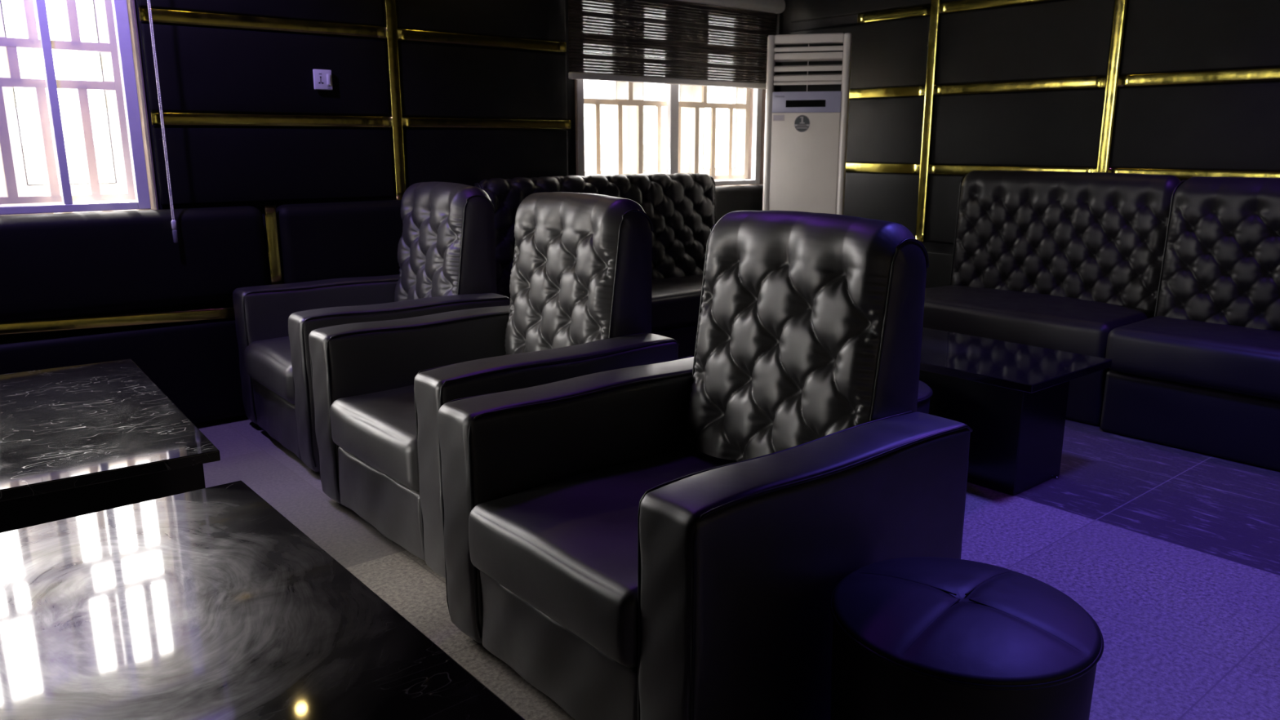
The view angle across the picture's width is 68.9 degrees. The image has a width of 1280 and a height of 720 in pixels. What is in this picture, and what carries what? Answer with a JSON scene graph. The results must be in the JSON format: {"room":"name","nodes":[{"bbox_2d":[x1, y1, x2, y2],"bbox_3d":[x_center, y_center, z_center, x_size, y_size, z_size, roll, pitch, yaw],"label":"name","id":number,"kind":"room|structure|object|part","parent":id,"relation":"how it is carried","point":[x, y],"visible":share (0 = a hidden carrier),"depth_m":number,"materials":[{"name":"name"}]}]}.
{"room":"entertainment venue","nodes":[
{"label":"entertainment venue","id":0,"kind":"room"},
{"bbox_2d":[0,0,782,424],"bbox_3d":[-1.918,-0.955,3.772,7.640,2.500,0.328,-11,17,-39],"label":"wall","id":1,"kind":"structure","parent":0,"point":[332,189],"depth_m":3.95,"materials":[{"name":"leather"}]},
{"bbox_2d":[0,0,158,216],"bbox_3d":[-2.573,-1.069,3.257,1.465,1.145,0.220,-11,17,-39],"label":"window","id":2,"kind":"structure","parent":1,"relation":"in","point":[133,188],"depth_m":3.60,"materials":[{"name":"white metal"}]},
{"bbox_2d":[146,0,177,243],"bbox_3d":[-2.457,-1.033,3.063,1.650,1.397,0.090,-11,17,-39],"label":"blind cord","id":3,"kind":"object","parent":2,"relation":"attached to","point":[173,221],"visible":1,"depth_m":3.61,"materials":[{"name":"white metal"}]},
{"bbox_2d":[0,306,235,334],"bbox_3d":[-2.677,-0.070,3.145,2.836,0.169,0.010,-11,17,-39],"label":"trim strip","id":4,"kind":"object","parent":1,"relation":"attached to","point":[143,318],"visible":0.77,"depth_m":3.65,"materials":[{"name":"gold metal"}]},
{"bbox_3d":[-3.107,0.283,2.916,3.885,0.447,0.114,-11,17,-39],"label":"padded panel","id":5,"kind":"part","parent":1,"relation":"part of","materials":[{"name":"leather"}]},
{"bbox_3d":[-3.103,-0.182,2.802,3.885,0.395,0.127,-11,17,-39],"label":"padded panel","id":6,"kind":"part","parent":1,"relation":"part of","materials":[{"name":"leather"}]},
{"bbox_3d":[-1.542,-1.599,3.866,1.011,0.348,0.039,-11,17,-39],"label":"padded panel","id":7,"kind":"part","parent":1,"relation":"part of","materials":[{"name":"leather"}]},
{"bbox_2d":[138,7,387,38],"bbox_3d":[-1.531,-1.403,3.899,1.012,0.054,0.010,-11,17,-39],"label":"trim strip","id":8,"kind":"object","parent":1,"relation":"attached to","point":[158,15],"visible":1,"depth_m":3.86,"materials":[{"name":"gold metal"}]},
{"bbox_3d":[-1.542,-1.215,3.955,1.011,0.337,0.039,-11,17,-39],"label":"padded panel","id":9,"kind":"part","parent":1,"relation":"part of","materials":[{"name":"leather"}]},
{"bbox_2d":[151,112,392,127],"bbox_3d":[-1.531,-1.023,3.987,1.012,0.048,0.010,-11,17,-39],"label":"trim strip","id":10,"kind":"object","parent":1,"relation":"attached to","point":[169,118],"visible":1,"depth_m":3.95,"materials":[{"name":"gold metal"}]},
{"bbox_2d":[263,205,282,284],"bbox_3d":[-1.569,-0.434,4.009,0.048,0.453,0.010,-11,17,-39],"label":"trim strip","id":11,"kind":"object","parent":1,"relation":"attached to","point":[270,214],"visible":0.74,"depth_m":3.99,"materials":[{"name":"gold metal"}]},
{"bbox_3d":[-1.542,-0.846,4.041,1.011,0.316,0.039,-11,17,-39],"label":"padded panel","id":12,"kind":"part","parent":1,"relation":"part of","materials":[{"name":"leather"}]},
{"bbox_2d":[312,69,332,89],"bbox_3d":[-1.376,-1.216,4.051,0.080,0.084,0.016,-11,17,-39],"label":"wall socket","id":13,"kind":"object","parent":1,"relation":"attached to","point":[322,80],"visible":1,"depth_m":4.05,"materials":[{"name":"white plastic"}]},
{"bbox_2d":[326,74,330,84],"bbox_3d":[-1.355,-1.220,4.062,0.014,0.046,0.006,-11,17,-39],"label":"rocker switch","id":14,"kind":"object","parent":13,"relation":"attached to","point":[328,76],"depth_m":4.06,"materials":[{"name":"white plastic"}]},
{"bbox_2d":[384,0,406,199],"bbox_3d":[-1.122,-1.509,4.222,0.050,1.565,0.010,-11,17,-39],"label":"trim strip","id":15,"kind":"object","parent":1,"relation":"attached to","point":[390,5],"visible":0.94,"depth_m":4.29,"materials":[{"name":"gold metal"}]},
{"bbox_3d":[-0.751,-1.749,4.509,0.947,0.348,0.039,-11,17,-39],"label":"padded panel","id":16,"kind":"part","parent":1,"relation":"part of","materials":[{"name":"leather"}]},
{"bbox_2d":[397,28,566,52],"bbox_3d":[-0.744,-1.551,4.539,0.937,0.048,0.010,-11,17,-39],"label":"trim strip","id":17,"kind":"object","parent":1,"relation":"attached to","point":[402,34],"visible":1,"depth_m":4.51,"materials":[{"name":"gold metal"}]},
{"bbox_3d":[-0.751,-1.365,4.599,0.947,0.337,0.039,-11,17,-39],"label":"padded panel","id":18,"kind":"part","parent":1,"relation":"part of","materials":[{"name":"leather"}]},
{"bbox_3d":[-0.751,-0.996,4.684,0.947,0.316,0.039,-11,17,-39],"label":"padded panel","id":19,"kind":"part","parent":1,"relation":"part of","materials":[{"name":"leather"}]},
{"bbox_2d":[402,117,570,128],"bbox_3d":[-0.736,-1.173,4.633,0.957,0.044,0.010,-11,17,-39],"label":"trim strip","id":20,"kind":"object","parent":1,"relation":"attached to","point":[406,122],"visible":1,"depth_m":4.60,"materials":[{"name":"gold metal"}]},
{"bbox_3d":[-0.354,-0.703,5.037,3.174,0.395,0.127,-11,17,-39],"label":"padded panel","id":21,"kind":"part","parent":1,"relation":"part of","materials":[{"name":"leather"}]},
{"bbox_2d":[574,59,766,186],"bbox_3d":[0.159,-1.586,5.477,1.480,1.145,0.220,-11,17,-39],"label":"window","id":22,"kind":"structure","parent":1,"relation":"in","point":[686,104],"depth_m":5.59,"materials":[{"name":"white glass"}]},
{"bbox_3d":[-0.259,-1.527,5.225,0.492,1.125,0.042,-11,17,-39],"label":"sash","id":23,"kind":"part","parent":22,"relation":"part of","materials":[{"name":"white plastic"}]},
{"bbox_3d":[0.118,-1.599,5.532,0.490,1.125,0.042,-11,17,-39],"label":"sash","id":24,"kind":"part","parent":22,"relation":"part of","materials":[{"name":"white plastic"}]},
{"bbox_2d":[583,81,750,179],"bbox_3d":[0.155,-1.594,5.476,1.395,1.070,0.022,-11,17,-39],"label":"security grille","id":25,"kind":"object","parent":22,"relation":"attached to","point":[639,104],"depth_m":5.57,"materials":[{"name":"white metal"}]},
{"bbox_3d":[0.492,-1.669,5.835,0.482,1.125,0.042,-11,17,-39],"label":"sash","id":26,"kind":"part","parent":22,"relation":"part of","materials":[{"name":"white plastic"}]},
{"bbox_2d":[568,0,785,88],"bbox_3d":[0.236,-1.820,5.236,1.625,0.530,0.108,-11,17,-39],"label":"zebra blind","id":27,"kind":"object","parent":1,"relation":"attached to","point":[677,33],"visible":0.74,"depth_m":5.20,"materials":[{"name":"brown fabric"}]},
{"bbox_3d":[0.231,-1.578,5.290,1.545,0.034,0.032,-11,17,-39],"label":"rail","id":28,"kind":"part","parent":27,"relation":"part of","materials":[{"name":"black metal"}]},
{"bbox_2d":[194,415,1279,719],"bbox_3d":[0.197,0.910,1.605,7.640,0.150,7.030,-11,17,-39],"label":"floor","id":29,"kind":"structure","parent":0,"point":[1173,553],"depth_m":2.71,"materials":[{"name":"carpet"}]},
{"bbox_2d":[0,359,220,533],"bbox_3d":[-1.764,0.370,2.667,0.800,0.420,1.280,-10,16,-36],"label":"coffee table","id":30,"kind":"object","parent":29,"relation":"on","point":[77,440],"visible":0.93,"depth_m":2.40,"materials":[{"name":"black marble"}]},
{"bbox_2d":[0,480,524,719],"bbox_3d":[-0.814,0.650,1.467,0.800,0.420,1.280,-11,17,-39],"label":"coffee table","id":31,"kind":"object","parent":29,"relation":"on","point":[209,603],"visible":1,"depth_m":1.49,"materials":[{"name":"black marble"}]},
{"bbox_2d":[232,182,510,473],"bbox_3d":[-1.097,-0.199,3.798,0.895,1.015,0.882,-10,16,-36],"label":"armchair","id":32,"kind":"object","parent":29,"relation":"on","point":[446,247],"visible":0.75,"depth_m":3.73,"materials":[{"name":"black leather"}]},
{"bbox_2d":[244,336,294,404],"bbox_3d":[-1.155,0.002,3.798,0.746,0.175,0.572,-10,16,-36],"label":"seat cushion","id":33,"kind":"object","parent":32,"relation":"on","point":[268,359],"depth_m":3.58,"materials":[{"name":"black leather"}]},
{"bbox_3d":[-1.402,0.219,3.655,0.083,0.206,0.568,-10,16,-36],"label":"panel","id":34,"kind":"part","parent":32,"relation":"part of","materials":[{"name":"black leather"}]},
{"bbox_3d":[-1.319,-0.067,4.121,0.844,0.580,0.158,-10,16,-36],"label":"armrest","id":35,"kind":"part","parent":32,"relation":"part of","materials":[{"name":"black leather"}]},
{"bbox_3d":[-0.880,0.063,3.562,0.844,0.581,0.158,-10,16,-36],"label":"armrest","id":36,"kind":"part","parent":32,"relation":"part of","materials":[{"name":"black leather"}]},
{"bbox_3d":[-0.844,-0.403,3.948,0.257,0.685,0.564,-10,16,-36],"label":"backrest","id":37,"kind":"part","parent":32,"relation":"part of","materials":[{"name":"black leather"}]},
{"bbox_3d":[-0.661,-0.332,3.739,0.200,0.642,0.012,-10,16,-36],"label":"panel","id":38,"kind":"part","parent":32,"relation":"part of","materials":[{"name":"black leather"}]},
{"bbox_2d":[308,191,679,578],"bbox_3d":[-0.473,-0.004,2.964,0.895,1.015,0.886,-11,17,-39],"label":"armchair","id":39,"kind":"object","parent":29,"relation":"on","point":[580,281],"visible":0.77,"depth_m":2.92,"materials":[{"name":"black leather"}]},
{"bbox_2d":[329,384,419,491],"bbox_3d":[-0.529,0.197,2.962,0.748,0.176,0.577,-11,17,-39],"label":"seat cushion","id":40,"kind":"object","parent":39,"relation":"on","point":[373,428],"depth_m":2.75,"materials":[{"name":"black leather"}]},
{"bbox_3d":[-0.765,0.416,2.809,0.080,0.206,0.573,-11,17,-39],"label":"panel","id":41,"kind":"part","parent":39,"relation":"part of","materials":[{"name":"black leather"}]},
{"bbox_3d":[-0.710,0.129,3.278,0.844,0.581,0.158,-11,17,-39],"label":"armrest","id":42,"kind":"part","parent":39,"relation":"part of","materials":[{"name":"black leather"}]},
{"bbox_3d":[-0.240,0.255,2.737,0.844,0.581,0.158,-11,17,-39],"label":"armrest","id":43,"kind":"part","parent":39,"relation":"part of","materials":[{"name":"black leather"}]},
{"bbox_3d":[-0.230,-0.212,3.127,0.257,0.685,0.569,-11,17,-39],"label":"backrest","id":44,"kind":"part","parent":39,"relation":"part of","materials":[{"name":"black leather"}]},
{"bbox_3d":[-0.035,-0.143,2.925,0.200,0.642,0.012,-11,17,-39],"label":"panel","id":45,"kind":"part","parent":39,"relation":"part of","materials":[{"name":"black leather"}]},
{"bbox_2d":[474,173,715,358],"bbox_3d":[-0.031,-0.443,4.847,1.568,1.013,0.613,-11,17,-39],"label":"tufted sofa","id":46,"kind":"object","parent":29,"relation":"on","point":[681,207],"visible":0.41,"depth_m":4.95,"materials":[{"name":"leather"}]},
{"bbox_3d":[-0.174,-0.530,5.003,1.536,0.913,0.167,-11,17,-39],"label":"backrest","id":47,"kind":"part","parent":46,"relation":"part of","materials":[{"name":"leather"}]},
{"bbox_2d":[509,274,702,331],"bbox_3d":[-0.024,-0.289,4.874,1.568,0.190,0.590,-11,17,-39],"label":"seat cushion","id":48,"kind":"object","parent":46,"relation":"on","point":[675,298],"depth_m":4.73,"materials":[{"name":"leather"}]},
{"bbox_2d":[437,210,973,719],"bbox_3d":[0.129,0.194,2.112,0.890,1.015,0.887,-11,17,-39],"label":"armchair","id":49,"kind":"object","parent":29,"relation":"on","point":[674,539],"visible":0.96,"depth_m":2.00,"materials":[{"name":"black leather"}]},
{"bbox_3d":[-0.167,0.615,1.956,0.083,0.206,0.573,-11,17,-39],"label":"panel","id":50,"kind":"part","parent":49,"relation":"part of","materials":[{"name":"black leather"}]},
{"bbox_3d":[-0.108,0.328,2.426,0.844,0.580,0.158,-11,17,-39],"label":"armrest","id":51,"kind":"part","parent":49,"relation":"part of","materials":[{"name":"black leather"}]},
{"bbox_2d":[468,444,737,667],"bbox_3d":[0.072,0.396,2.110,0.743,0.176,0.577,-11,17,-39],"label":"seat cushion","id":52,"kind":"object","parent":49,"relation":"on","point":[560,545],"depth_m":1.95,"materials":[{"name":"black leather"}]},
{"bbox_3d":[0.372,-0.012,2.271,0.257,0.685,0.569,-11,17,-39],"label":"backrest","id":53,"kind":"part","parent":49,"relation":"part of","materials":[{"name":"black leather"}]},
{"bbox_3d":[0.358,0.454,1.882,0.844,0.582,0.158,-11,17,-39],"label":"armrest","id":54,"kind":"part","parent":49,"relation":"part of","materials":[{"name":"black leather"}]},
{"bbox_3d":[0.565,0.057,2.068,0.200,0.642,0.012,-11,17,-39],"label":"panel","id":55,"kind":"part","parent":49,"relation":"part of","materials":[{"name":"black leather"}]},
{"bbox_3d":[0.443,0.371,2.422,0.054,0.470,0.851,-11,17,-39],"label":"panel","id":56,"kind":"part","parent":49,"relation":"part of","materials":[{"name":"black leather"}]},
{"bbox_2d":[762,32,852,214],"bbox_3d":[0.947,-0.940,5.362,0.451,1.748,0.273,4,14,15],"label":"air conditioner","id":57,"kind":"object","parent":29,"relation":"on","point":[808,76],"visible":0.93,"depth_m":5.15,"materials":[{"name":"beige plastic"}]},
{"bbox_3d":[0.927,-0.747,5.331,0.372,1.286,0.110,4,14,15],"label":"panel","id":58,"kind":"part","parent":57,"relation":"part of","materials":[{"name":"beige plastic"}]},
{"bbox_3d":[0.927,-1.427,5.171,0.372,0.111,0.112,4,14,15],"label":"display panel","id":59,"kind":"part","parent":57,"relation":"part of","materials":[{"name":"white plastic"}]},
{"bbox_3d":[0.930,-1.753,5.106,0.372,0.048,0.126,4,14,15],"label":"panel","id":60,"kind":"part","parent":57,"relation":"part of","materials":[{"name":"beige plastic"}]},
{"bbox_2d":[916,380,933,413],"bbox_3d":[0.765,0.253,3.212,0.442,0.401,0.442,11,17,39],"label":"round ottoman","id":61,"kind":"object","parent":29,"relation":"on","point":[925,392],"visible":0.03,"depth_m":3.06,"materials":[{"name":"leather"}]},
{"bbox_2d":[830,556,1104,719],"bbox_3d":[0.567,0.609,1.684,0.454,0.401,0.454,12,18,43],"label":"round ottoman","id":62,"kind":"object","parent":29,"relation":"on","point":[914,637],"visible":1,"depth_m":1.54,"materials":[{"name":"leather"}]},
{"bbox_2d":[919,327,1111,496],"bbox_3d":[1.137,0.160,3.552,0.560,0.428,1.000,-11,17,-39],"label":"side table","id":63,"kind":"object","parent":29,"relation":"on","point":[1013,397],"visible":0.55,"depth_m":3.24,"materials":[{"name":"black paint"}]},
{"bbox_2d":[922,170,1182,426],"bbox_3d":[1.835,-0.358,4.424,0.693,1.040,1.083,-11,17,-39],"label":"tufted sofa","id":64,"kind":"object","parent":29,"relation":"on","point":[1056,260],"visible":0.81,"depth_m":4.35,"materials":[{"name":"leather"}]},
{"bbox_2d":[922,284,1155,358],"bbox_3d":[1.819,-0.195,4.448,0.650,0.201,1.083,-11,17,-39],"label":"seat cushion","id":65,"kind":"object","parent":64,"relation":"on","point":[1061,321],"depth_m":4.21,"materials":[{"name":"leather"}]},
{"bbox_3d":[2.030,-0.443,4.571,0.186,0.940,1.051,-11,17,-39],"label":"backrest","id":66,"kind":"part","parent":64,"relation":"part of","materials":[{"name":"leather"}]},
{"bbox_2d":[1100,176,1279,471],"bbox_3d":[2.674,-0.121,3.407,0.743,1.041,1.588,-11,17,-39],"label":"tufted sofa","id":67,"kind":"object","parent":29,"relation":"on","point":[1202,374],"visible":0.99,"depth_m":3.71,"materials":[{"name":"leather"}]},
{"bbox_3d":[2.342,-0.325,4.119,0.280,0.915,0.010,-11,17,-39],"label":"panel","id":68,"kind":"part","parent":67,"relation":"part of","materials":[{"name":"leather"}]},
{"bbox_2d":[1105,315,1279,401],"bbox_3d":[2.604,0.052,3.387,0.560,0.201,1.588,-11,17,-39],"label":"seat cushion","id":69,"kind":"object","parent":67,"relation":"on","point":[1238,360],"depth_m":3.59,"materials":[{"name":"leather"}]},
{"bbox_3d":[2.834,-0.200,3.525,0.326,0.941,1.556,-11,17,-39],"label":"backrest","id":70,"kind":"part","parent":67,"relation":"part of","materials":[{"name":"leather"}]},
{"bbox_2d":[782,0,1279,288],"bbox_3d":[3.060,-0.913,3.592,0.233,2.500,6.570,-11,17,-39],"label":"wall","id":71,"kind":"structure","parent":0,"point":[1222,126],"depth_m":4.63,"materials":[{"name":"leather"}]},
{"bbox_3d":[1.256,-1.772,5.457,0.040,0.370,1.010,-11,17,-39],"label":"padded panel","id":72,"kind":"part","parent":71,"relation":"part of","materials":[{"name":"leather"}]},
{"bbox_3d":[1.256,-2.270,5.341,0.040,0.552,1.010,-11,17,-39],"label":"padded panel","id":73,"kind":"part","parent":71,"relation":"part of","materials":[{"name":"leather"}]},
{"bbox_3d":[1.256,-0.949,5.649,0.040,0.375,1.010,-11,17,-39],"label":"padded panel","id":74,"kind":"part","parent":71,"relation":"part of","materials":[{"name":"leather"}]},
{"bbox_2d":[845,162,919,173],"bbox_3d":[1.251,-1.151,5.579,0.010,0.053,0.978,-11,17,-39],"label":"trim strip","id":75,"kind":"object","parent":71,"relation":"attached to","point":[850,166],"visible":0.45,"depth_m":5.39,"materials":[{"name":"gold metal"}]},
{"bbox_3d":[1.256,-1.361,5.553,0.040,0.373,1.010,-11,17,-39],"label":"padded panel","id":76,"kind":"part","parent":71,"relation":"part of","materials":[{"name":"leather"}]},
{"bbox_2d":[848,85,925,98],"bbox_3d":[1.251,-1.562,5.483,0.010,0.053,0.978,-11,17,-39],"label":"trim strip","id":77,"kind":"object","parent":71,"relation":"attached to","point":[915,91],"visible":0.55,"depth_m":5.29,"materials":[{"name":"gold metal"}]},
{"bbox_2d":[857,4,930,22],"bbox_3d":[1.411,-1.928,5.201,0.010,0.053,0.478,-11,17,-39],"label":"trim strip","id":78,"kind":"object","parent":71,"relation":"attached to","point":[923,10],"visible":1,"depth_m":5.19,"materials":[{"name":"gold metal"}]},
{"bbox_2d":[915,0,940,241],"bbox_3d":[1.581,-1.557,5.075,0.010,1.820,0.054,-11,17,-39],"label":"trim strip","id":79,"kind":"object","parent":71,"relation":"attached to","point":[935,5],"visible":0.98,"depth_m":5.12,"materials":[{"name":"gold metal"}]},
{"bbox_3d":[1.909,-0.281,5.001,0.040,0.530,0.925,-11,17,-39],"label":"padded panel","id":80,"kind":"part","parent":71,"relation":"part of","materials":[{"name":"leather"}]},
{"bbox_3d":[1.909,-0.771,4.887,0.040,0.375,0.925,-11,17,-39],"label":"padded panel","id":81,"kind":"part","parent":71,"relation":"part of","materials":[{"name":"leather"}]},
{"bbox_3d":[1.909,-2.092,4.579,0.040,0.552,0.925,-11,17,-39],"label":"padded panel","id":82,"kind":"part","parent":71,"relation":"part of","materials":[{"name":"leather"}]},
{"bbox_2d":[939,0,1053,13],"bbox_3d":[1.895,-1.796,4.636,0.010,0.053,0.922,-11,17,-39],"label":"trim strip","id":83,"kind":"object","parent":71,"relation":"attached to","point":[962,5],"visible":1,"depth_m":4.82,"materials":[{"name":"gold metal"}]},
{"bbox_2d":[928,164,1097,175],"bbox_3d":[1.895,-0.976,4.827,0.010,0.053,0.922,-11,17,-39],"label":"trim strip","id":84,"kind":"object","parent":71,"relation":"attached to","point":[962,170],"visible":0.59,"depth_m":4.90,"materials":[{"name":"gold metal"}]},
{"bbox_3d":[1.909,-1.184,4.791,0.040,0.373,0.925,-11,17,-39],"label":"padded panel","id":85,"kind":"part","parent":71,"relation":"part of","materials":[{"name":"leather"}]},
{"bbox_2d":[933,75,1106,95],"bbox_3d":[1.895,-1.387,4.731,0.010,0.053,0.922,-11,17,-39],"label":"trim strip","id":86,"kind":"object","parent":71,"relation":"attached to","point":[1086,82],"visible":1,"depth_m":4.69,"materials":[{"name":"gold metal"}]},
{"bbox_3d":[1.909,-1.594,4.695,0.040,0.370,0.925,-11,17,-39],"label":"padded panel","id":87,"kind":"part","parent":71,"relation":"part of","materials":[{"name":"leather"}]},
{"bbox_2d":[1096,0,1127,173],"bbox_3d":[2.207,-1.518,4.314,0.010,1.550,0.054,-11,17,-39],"label":"trim strip","id":88,"kind":"object","parent":71,"relation":"attached to","point":[1120,6],"visible":0.88,"depth_m":4.36,"materials":[{"name":"gold metal"}]},
{"bbox_2d":[1107,168,1279,180],"bbox_3d":[2.521,-0.806,4.096,0.010,0.053,0.920,-11,17,-39],"label":"trim strip","id":89,"kind":"object","parent":71,"relation":"attached to","point":[1183,175],"visible":0.52,"depth_m":4.15,"materials":[{"name":"gold metal"}]},
{"bbox_3d":[2.535,-1.014,4.060,0.040,0.373,0.924,-11,17,-39],"label":"padded panel","id":90,"kind":"part","parent":71,"relation":"part of","materials":[{"name":"leather"}]},
{"bbox_2d":[1117,66,1279,87],"bbox_3d":[2.521,-1.217,4.000,0.010,0.053,0.920,-11,17,-39],"label":"trim strip","id":91,"kind":"object","parent":71,"relation":"attached to","point":[1273,73],"visible":1,"depth_m":4.08,"materials":[{"name":"gold metal"}]},
{"bbox_3d":[2.535,-1.424,3.964,0.040,0.370,0.924,-11,17,-39],"label":"padded panel","id":92,"kind":"part","parent":71,"relation":"part of","materials":[{"name":"leather"}]},
{"label":"outside","id":93,"kind":"structure","parent":0,"visible":0},
{"bbox_3d":[-3.203,0.639,4.091,32.000,0.150,50.000,-11,17,-39],"label":"ground","id":94,"kind":"structure","parent":93,"visible":0},
{"bbox_2d":[22,143,726,184],"bbox_3d":[-6.984,-1.523,9.842,30.000,1.450,0.200,-11,17,-39],"label":"wall","id":95,"kind":"structure","parent":94,"relation":"on","point":[34,157],"depth_m":10.40,"materials":[{"name":"beige paint"}]}
]}

